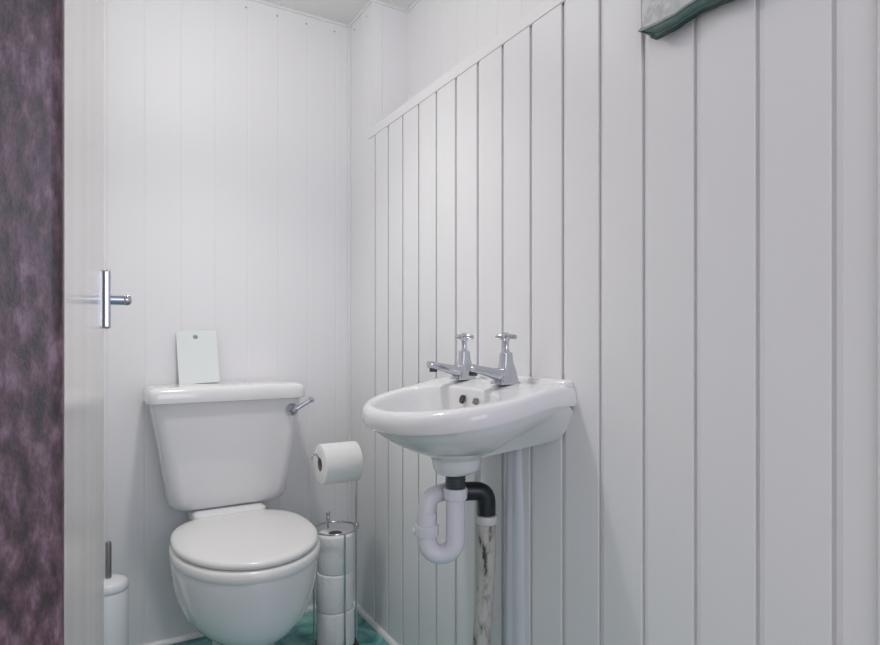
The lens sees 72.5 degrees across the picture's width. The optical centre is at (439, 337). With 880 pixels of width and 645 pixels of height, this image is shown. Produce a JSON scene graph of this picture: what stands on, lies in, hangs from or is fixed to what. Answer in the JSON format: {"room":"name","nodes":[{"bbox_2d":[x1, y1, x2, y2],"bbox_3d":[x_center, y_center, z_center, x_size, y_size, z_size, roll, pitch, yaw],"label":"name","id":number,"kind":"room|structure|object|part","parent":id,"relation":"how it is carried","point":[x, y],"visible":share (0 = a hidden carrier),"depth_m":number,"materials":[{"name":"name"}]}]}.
{"room":"bathroom","nodes":[
{"label":"bathroom","id":0,"kind":"room"},
{"bbox_2d":[104,0,347,644],"bbox_3d":[-0.725,-0.095,2.123,1.309,2.190,0.101,0,0,-30],"label":"wall","id":1,"kind":"structure","parent":0,"point":[226,121],"depth_m":2.04,"materials":[{"name":"white paint"}]},
{"bbox_2d":[143,604,316,644],"bbox_3d":[-0.757,0.993,2.039,0.967,0.014,0.014,0,0,-30],"label":"baseboard","id":2,"kind":"structure","parent":1,"relation":"attached to","point":[194,635],"depth_m":1.98,"materials":[{"name":"white wood"}]},
{"bbox_2d":[348,27,350,529],"bbox_3d":[-0.345,-0.095,2.286,0.011,2.190,0.012,0,0,-30],"label":"trim","id":3,"kind":"structure","parent":1,"relation":"attached to","point":[349,28],"depth_m":2.28,"materials":[{"name":"white wood"}]},
{"bbox_2d":[170,609,388,644],"bbox_3d":[-0.226,1.030,1.328,1.365,0.060,2.019,0,0,-30],"label":"floor","id":4,"kind":"structure","parent":0,"point":[302,633],"depth_m":2.02,"materials":[{"name":"teal carpet"}]},
{"bbox_2d":[104,586,128,644],"bbox_3d":[-0.919,0.848,1.664,0.100,0.303,0.100,0,0,-30],"label":"toilet brush holder","id":5,"kind":"object","parent":4,"relation":"on","point":[116,606],"visible":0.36,"depth_m":1.64,"materials":[{"name":"white plastic"}]},
{"bbox_2d":[104,541,128,595],"bbox_3d":[-0.919,0.630,1.664,0.101,0.131,0.101,0,0,-30],"label":"toilet brush","id":6,"kind":"object","parent":5,"relation":"on","point":[113,583],"visible":0.66,"depth_m":1.66,"materials":[{"name":"white plastic"}]},
{"bbox_3d":[-0.919,0.615,1.664,0.015,0.102,0.015,0,0,-30],"label":"handle","id":7,"kind":"part","parent":6,"relation":"part of","materials":[{"name":"metal"}]},
{"bbox_2d":[143,380,319,644],"bbox_3d":[-0.574,0.575,1.767,0.498,0.851,0.656,0,0,-30],"label":"toilet","id":8,"kind":"object","parent":4,"relation":"on","point":[243,572],"visible":1,"depth_m":1.80,"materials":[{"name":"white ceramic"}]},
{"bbox_2d":[176,330,219,383],"bbox_3d":[-0.800,0.062,1.984,0.131,0.179,0.045,0,0,-27],"label":"card","id":9,"kind":"object","parent":8,"relation":"on","point":[197,358],"visible":1,"depth_m":1.98,"materials":[{"name":"white paper"}]},
{"bbox_3d":[-0.698,0.173,1.958,0.478,0.049,0.201,0,0,-30],"label":"cistern lid","id":10,"kind":"part","parent":8,"relation":"part of","materials":[{"name":"white ceramic"}]},
{"bbox_3d":[-0.545,0.560,1.697,0.388,0.022,0.487,0,0,-30],"label":"seat lid","id":11,"kind":"part","parent":8,"relation":"part of","materials":[{"name":"white plastic"}]},
{"bbox_3d":[-0.541,0.588,1.692,0.396,0.030,0.492,0,0,-30],"label":"seat","id":12,"kind":"part","parent":8,"relation":"part of","materials":[{"name":"white plastic"}]},
{"bbox_3d":[-0.463,0.226,1.983,0.092,0.062,0.035,0,0,-23],"label":"flush lever","id":13,"kind":"part","parent":8,"relation":"part of","materials":[{"name":"silver metal"}]},
{"bbox_2d":[310,453,358,644],"bbox_3d":[-0.336,0.680,1.923,0.152,0.640,0.152,0,0,0],"label":"stand","id":14,"kind":"object","parent":4,"relation":"on","point":[355,524],"visible":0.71,"depth_m":1.94,"materials":[{"name":"silver metal"}]},
{"bbox_3d":[-0.397,0.796,1.891,0.006,0.375,0.006,0,0,-30],"label":"rod","id":15,"kind":"part","parent":14,"relation":"part of","materials":[{"name":"silver metal"}]},
{"bbox_2d":[317,604,354,644],"bbox_3d":[-0.335,0.920,1.924,0.120,0.119,0.119,0,0,-30],"label":"toilet roll","id":16,"kind":"object","parent":14,"relation":"on","point":[330,627],"visible":0.67,"depth_m":1.87,"materials":[{"name":"paper"}]},
{"bbox_2d":[316,569,352,613],"bbox_3d":[-0.337,0.802,1.923,0.116,0.119,0.117,0,0,-30],"label":"toilet roll","id":17,"kind":"object","parent":16,"relation":"on","point":[329,589],"visible":0.77,"depth_m":1.87,"materials":[{"name":"paper"}]},
{"bbox_2d":[317,527,352,575],"bbox_3d":[-0.336,0.683,1.923,0.114,0.119,0.114,0,0,-30],"label":"toilet roll","id":18,"kind":"object","parent":17,"relation":"on","point":[330,559],"visible":0.88,"depth_m":1.88,"materials":[{"name":"paper"}]},
{"bbox_2d":[314,441,362,484],"bbox_3d":[-0.325,0.398,1.915,0.122,0.127,0.127,0,0,-30],"label":"toilet roll","id":19,"kind":"object","parent":14,"relation":"on","point":[339,462],"visible":0.99,"depth_m":1.87,"materials":[{"name":"paper"}]},
{"bbox_3d":[-0.296,0.796,1.867,0.006,0.375,0.006,0,0,-30],"label":"rod","id":20,"kind":"part","parent":14,"relation":"part of","materials":[{"name":"silver metal"}]},
{"bbox_2d":[473,513,497,644],"bbox_3d":[0.105,0.707,1.405,0.059,0.587,0.061,0,0,-30],"label":"drain pipe","id":21,"kind":"object","parent":4,"relation":"on","point":[486,526],"visible":0.96,"depth_m":1.39,"materials":[{"name":"white plastic"}]},
{"bbox_2d":[262,0,415,24],"bbox_3d":[-0.213,-1.220,1.306,1.365,0.060,2.069,0,0,-30],"label":"ceiling","id":22,"kind":"structure","parent":0,"point":[342,11],"depth_m":2.15,"materials":[{"name":"paint"}]},
{"bbox_2d":[351,0,876,644],"bbox_3d":[0.278,-0.095,1.467,0.243,2.190,2.049,0,0,-30],"label":"wall","id":23,"kind":"structure","parent":0,"point":[679,228],"depth_m":1.09,"materials":[{"name":"white wood"}]},
{"bbox_2d":[250,0,419,27],"bbox_3d":[-0.030,-1.186,1.652,2.156,0.008,0.848,0,0,29],"label":"trim","id":24,"kind":"structure","parent":23,"relation":"attached to","point":[408,10],"depth_m":2.17,"materials":[{"name":"paint"}]},
{"bbox_2d":[353,600,398,644],"bbox_3d":[0.101,0.993,1.517,0.014,0.014,1.755,0,0,-30],"label":"baseboard","id":25,"kind":"structure","parent":23,"relation":"attached to","point":[382,633],"depth_m":2.06,"materials":[{"name":"white wood"}]},
{"bbox_2d":[368,0,565,138],"bbox_3d":[0.275,-0.723,1.372,0.144,0.032,1.848,0,0,-30],"label":"trim","id":26,"kind":"structure","parent":23,"relation":"attached to","point":[545,6],"depth_m":1.55,"materials":[{"name":"white wood"}]},
{"bbox_2d":[362,332,575,476],"bbox_3d":[0.015,0.145,1.331,0.351,0.315,0.444,0,0,-30],"label":"basin","id":27,"kind":"object","parent":23,"relation":"attached to","point":[467,416],"visible":1,"depth_m":1.24,"materials":[{"name":"ceramic"}]},
{"bbox_2d":[427,333,476,379],"bbox_3d":[0.028,0.044,1.449,0.125,0.114,0.046,0,0,-30],"label":"tap","id":28,"kind":"object","parent":27,"relation":"on","point":[458,372],"depth_m":1.45,"materials":[{"name":"silver metal"}]},
{"bbox_2d":[412,476,495,563],"bbox_3d":[0.035,0.402,1.370,0.204,0.208,0.101,0,0,-30],"label":"trap","id":29,"kind":"object","parent":27,"relation":"attached to","point":[455,491],"visible":0.96,"depth_m":1.33,"materials":[{"name":"white plastic"}]},
{"bbox_3d":[0.015,0.200,1.331,0.351,0.204,0.444,0,0,-30],"label":"bowl","id":30,"kind":"part","parent":27,"relation":"part of","materials":[{"name":"white ceramic"}]},
{"bbox_2d":[465,332,519,384],"bbox_3d":[0.114,0.044,1.303,0.125,0.114,0.046,0,0,-30],"label":"tap","id":31,"kind":"object","parent":27,"relation":"on","point":[505,374],"depth_m":1.30,"materials":[{"name":"silver metal"}]},
{"bbox_2d":[474,465,480,610],"bbox_3d":[0.091,0.628,1.491,0.017,0.745,0.026,0,0,-30],"label":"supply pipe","id":32,"kind":"object","parent":23,"relation":"attached to","point":[477,475],"visible":0.32,"depth_m":1.48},
{"bbox_2d":[504,449,524,644],"bbox_3d":[0.170,0.616,1.394,0.020,0.768,0.062,0,0,-30],"label":"pipe cover","id":33,"kind":"object","parent":23,"relation":"attached to","point":[514,590],"visible":0.8,"depth_m":1.38,"materials":[{"name":"grey plastic"}]},
{"bbox_2d":[638,0,734,39],"bbox_3d":[0.446,-0.604,0.911,0.023,0.192,0.361,0,0,-30],"label":"mirror","id":34,"kind":"object","parent":23,"relation":"attached to","point":[660,18],"visible":1,"depth_m":1.00,"materials":[{"name":"mirror glass"},{"name":"teal painted wood"}]},
{"bbox_2d":[877,0,879,644],"bbox_3d":[0.616,0.146,0.648,0.006,1.707,0.254,0,0,-30],"label":"trim","id":35,"kind":"structure","parent":23,"relation":"attached to","point":[878,1],"depth_m":0.75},
{"bbox_3d":[-0.213,-0.095,0.165,1.800,2.190,0.100,0,0,-30],"label":"wall","id":36,"kind":"structure","parent":0,"visible":0},
{"bbox_2d":[0,0,63,644],"bbox_3d":[-0.216,-0.020,0.211,0.142,2.040,0.018,0,0,-30],"label":"trim","id":37,"kind":"structure","parent":36,"relation":"attached to","point":[31,31],"depth_m":0.23,"materials":[{"name":"purple wood"}]},
{"bbox_2d":[64,0,131,644],"bbox_3d":[-0.330,0.001,0.574,0.072,1.982,0.716,0,0,-28],"label":"door","id":38,"kind":"structure","parent":36,"relation":"in","point":[88,299],"depth_m":0.42,"materials":[{"name":"white wood"}]},
{"bbox_3d":[-0.471,-0.054,0.850,0.009,0.082,0.044,0,0,-28],"label":"handle plate","id":39,"kind":"part","parent":38,"relation":"part of","materials":[{"name":"silver metal"}]}
]}

